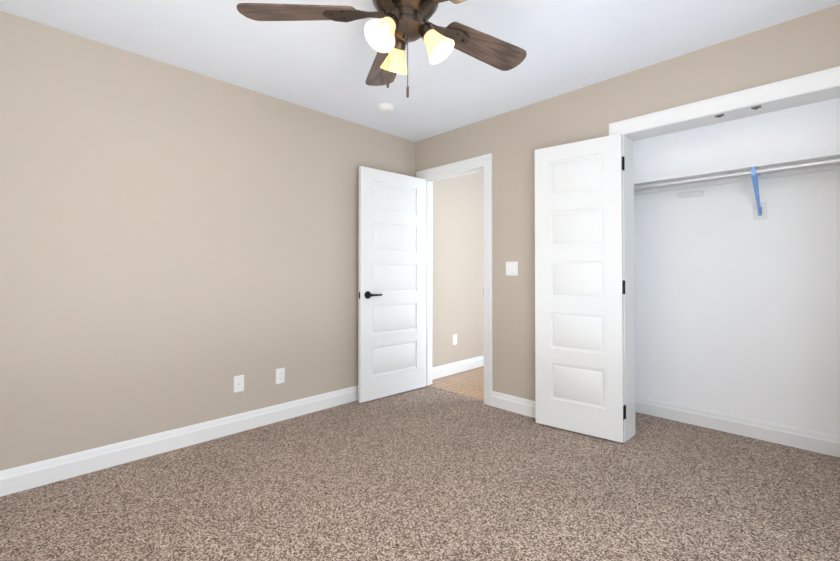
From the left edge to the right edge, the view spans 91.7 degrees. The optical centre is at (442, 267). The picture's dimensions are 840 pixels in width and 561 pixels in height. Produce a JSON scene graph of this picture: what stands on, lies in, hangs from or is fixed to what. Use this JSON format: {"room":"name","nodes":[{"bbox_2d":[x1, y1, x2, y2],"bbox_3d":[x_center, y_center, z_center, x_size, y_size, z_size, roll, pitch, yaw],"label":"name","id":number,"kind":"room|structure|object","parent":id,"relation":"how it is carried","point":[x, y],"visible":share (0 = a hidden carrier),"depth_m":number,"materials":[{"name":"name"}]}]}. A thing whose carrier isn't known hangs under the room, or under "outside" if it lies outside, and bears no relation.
{"room":"empty bedroom","nodes":[
{"label":"empty bedroom","id":0,"kind":"room"},
{"bbox_2d":[0,11,483,470],"bbox_3d":[-0.496,-0.048,3.960,0.120,2.440,6.740,-1,-1,43],"label":"wall","id":1,"kind":"structure","parent":0,"point":[179,247],"depth_m":2.58,"materials":[{"name":"beige paint"}]},
{"bbox_2d":[0,385,357,496],"bbox_3d":[-1.468,1.094,2.819,0.017,0.125,3.470,-1,-1,43],"label":"baseboard","id":2,"kind":"structure","parent":1,"relation":"attached to","point":[31,475],"depth_m":2.49,"materials":[{"name":"white wood"}]},
{"bbox_2d":[234,375,243,392],"bbox_3d":[-1.431,0.822,2.860,0.016,0.114,0.069,-1,-1,43],"label":"outlet","id":3,"kind":"object","parent":1,"relation":"attached to","point":[238,383],"visible":1,"depth_m":2.86,"materials":[{"name":"white plastic"}]},
{"bbox_2d":[276,368,284,383],"bbox_3d":[-1.230,0.825,3.079,0.008,0.115,0.070,-1,-1,43],"label":"outlet","id":4,"kind":"object","parent":1,"relation":"attached to","point":[280,375],"visible":1,"depth_m":3.08,"materials":[{"name":"white plastic"}]},
{"bbox_2d":[453,334,456,344],"bbox_3d":[0.136,0.805,4.521,0.008,0.115,0.070,-1,-1,43],"label":"outlet","id":5,"kind":"object","parent":1,"relation":"attached to","point":[454,339],"visible":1,"depth_m":4.52,"materials":[{"name":"white plastic"}]},
{"bbox_2d":[432,355,483,379],"bbox_3d":[0.799,1.127,5.210,0.018,0.125,2.880,-1,-1,43],"label":"baseboard","id":6,"kind":"structure","parent":1,"relation":"attached to","point":[441,371],"depth_m":4.51,"materials":[{"name":"white wood"}]},
{"bbox_2d":[0,386,839,560],"bbox_3d":[0.093,1.192,1.786,3.700,0.100,4.180,-1,-1,43],"label":"floor carpet","id":7,"kind":"object","parent":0,"point":[428,473],"visible":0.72,"depth_m":2.03,"materials":[{"name":"brown carpet"}]},
{"bbox_2d":[0,0,839,141],"bbox_3d":[0.891,-1.346,2.664,3.940,0.120,6.740,-1,-1,43],"label":"ceiling","id":8,"kind":"structure","parent":0,"point":[323,66],"depth_m":2.35,"materials":[{"name":"white paint"}]},
{"bbox_2d":[237,0,526,97],"bbox_3d":[-0.115,-0.981,1.661,1.279,0.639,1.286,-1,-1,43],"label":"ceiling fan","id":9,"kind":"object","parent":8,"relation":"hanging from","point":[395,30],"visible":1,"depth_m":1.67,"materials":[{"name":"brown wood"}]},
{"bbox_2d":[378,103,394,113],"bbox_3d":[-0.451,-1.258,3.244,0.136,0.040,0.136,-1,-1,43],"label":"smoke detector","id":10,"kind":"object","parent":8,"relation":"attached to","point":[385,108],"visible":1,"depth_m":3.21,"materials":[{"name":"plastic"}]},
{"bbox_2d":[429,366,483,399],"bbox_3d":[1.382,1.233,4.615,1.680,0.096,2.940,-1,-1,43],"label":"floor","id":11,"kind":"structure","parent":0,"point":[469,383],"depth_m":4.12,"materials":[{"name":"brown wood"}]},
{"bbox_2d":[415,4,839,400],"bbox_3d":[1.126,-0.063,2.895,3.940,2.440,0.185,-1,-1,43],"label":"wall","id":12,"kind":"structure","parent":0,"point":[512,141],"depth_m":3.08,"materials":[{"name":"beige paint"}]},
{"bbox_2d":[358,166,425,402],"bbox_3d":[-0.454,0.147,3.744,0.160,2.019,0.747,-1,-1,43],"label":"entry door","id":13,"kind":"structure","parent":12,"relation":"in","point":[392,296],"depth_m":3.69,"materials":[{"name":"white paint"}]},
{"bbox_2d":[416,153,492,405],"bbox_3d":[0.121,0.106,3.800,0.929,2.128,0.157,-1,-1,43],"label":"door frame","id":14,"kind":"structure","parent":12,"relation":"attached to","point":[485,161],"depth_m":3.53,"materials":[{"name":"white wood"}]},
{"bbox_2d":[506,262,517,275],"bbox_3d":[0.554,0.013,3.299,0.115,0.114,0.013,-1,-1,43],"label":"light switch","id":15,"kind":"object","parent":12,"relation":"attached to","point":[511,268],"visible":1,"depth_m":3.30,"materials":[{"name":"white plastic"}]},
{"bbox_2d":[491,391,535,417],"bbox_3d":[0.770,1.097,3.077,0.989,0.125,0.017,-1,-1,43],"label":"baseboard","id":16,"kind":"structure","parent":12,"relation":"attached to","point":[526,407],"depth_m":3.26,"materials":[{"name":"white wood"}]},
{"bbox_2d":[535,134,625,442],"bbox_3d":[0.940,0.135,2.845,0.616,2.019,0.049,-1,-1,35],"label":"closet door","id":17,"kind":"structure","parent":12,"relation":"in","point":[579,334],"depth_m":2.82,"materials":[{"name":"white paint"}]},
{"bbox_2d":[609,66,839,442],"bbox_3d":[1.641,0.084,2.264,1.412,2.128,0.018,-1,-1,43],"label":"trim","id":18,"kind":"structure","parent":12,"relation":"attached to","point":[821,79],"depth_m":2.29,"materials":[{"name":"white wood"}]},
{"bbox_2d":[623,85,839,441],"bbox_3d":[1.711,0.122,2.338,1.266,2.055,0.189,-1,-1,43],"label":"door frame","id":19,"kind":"structure","parent":12,"relation":"attached to","point":[801,99],"depth_m":2.71,"materials":[{"name":"white paint"}]},
{"bbox_2d":[634,98,839,435],"bbox_3d":[2.225,-0.065,2.746,1.900,2.440,0.120,-1,-1,43],"label":"wall","id":20,"kind":"structure","parent":0,"point":[737,309],"depth_m":2.80,"materials":[{"name":"white paint"}]},
{"bbox_2d":[634,151,839,219],"bbox_3d":[2.077,-0.483,2.595,1.898,0.319,0.310,-1,-1,43],"label":"closet shelf","id":21,"kind":"object","parent":20,"relation":"attached to","point":[756,172],"visible":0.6,"depth_m":2.67,"materials":[{"name":"wood"}]},
{"bbox_2d":[635,396,839,456],"bbox_3d":[2.014,1.089,2.506,1.900,0.125,0.495,-1,-1,43],"label":"baseboard","id":22,"kind":"structure","parent":20,"relation":"attached to","point":[815,441],"depth_m":2.78,"materials":[{"name":"white wood"}]}
]}

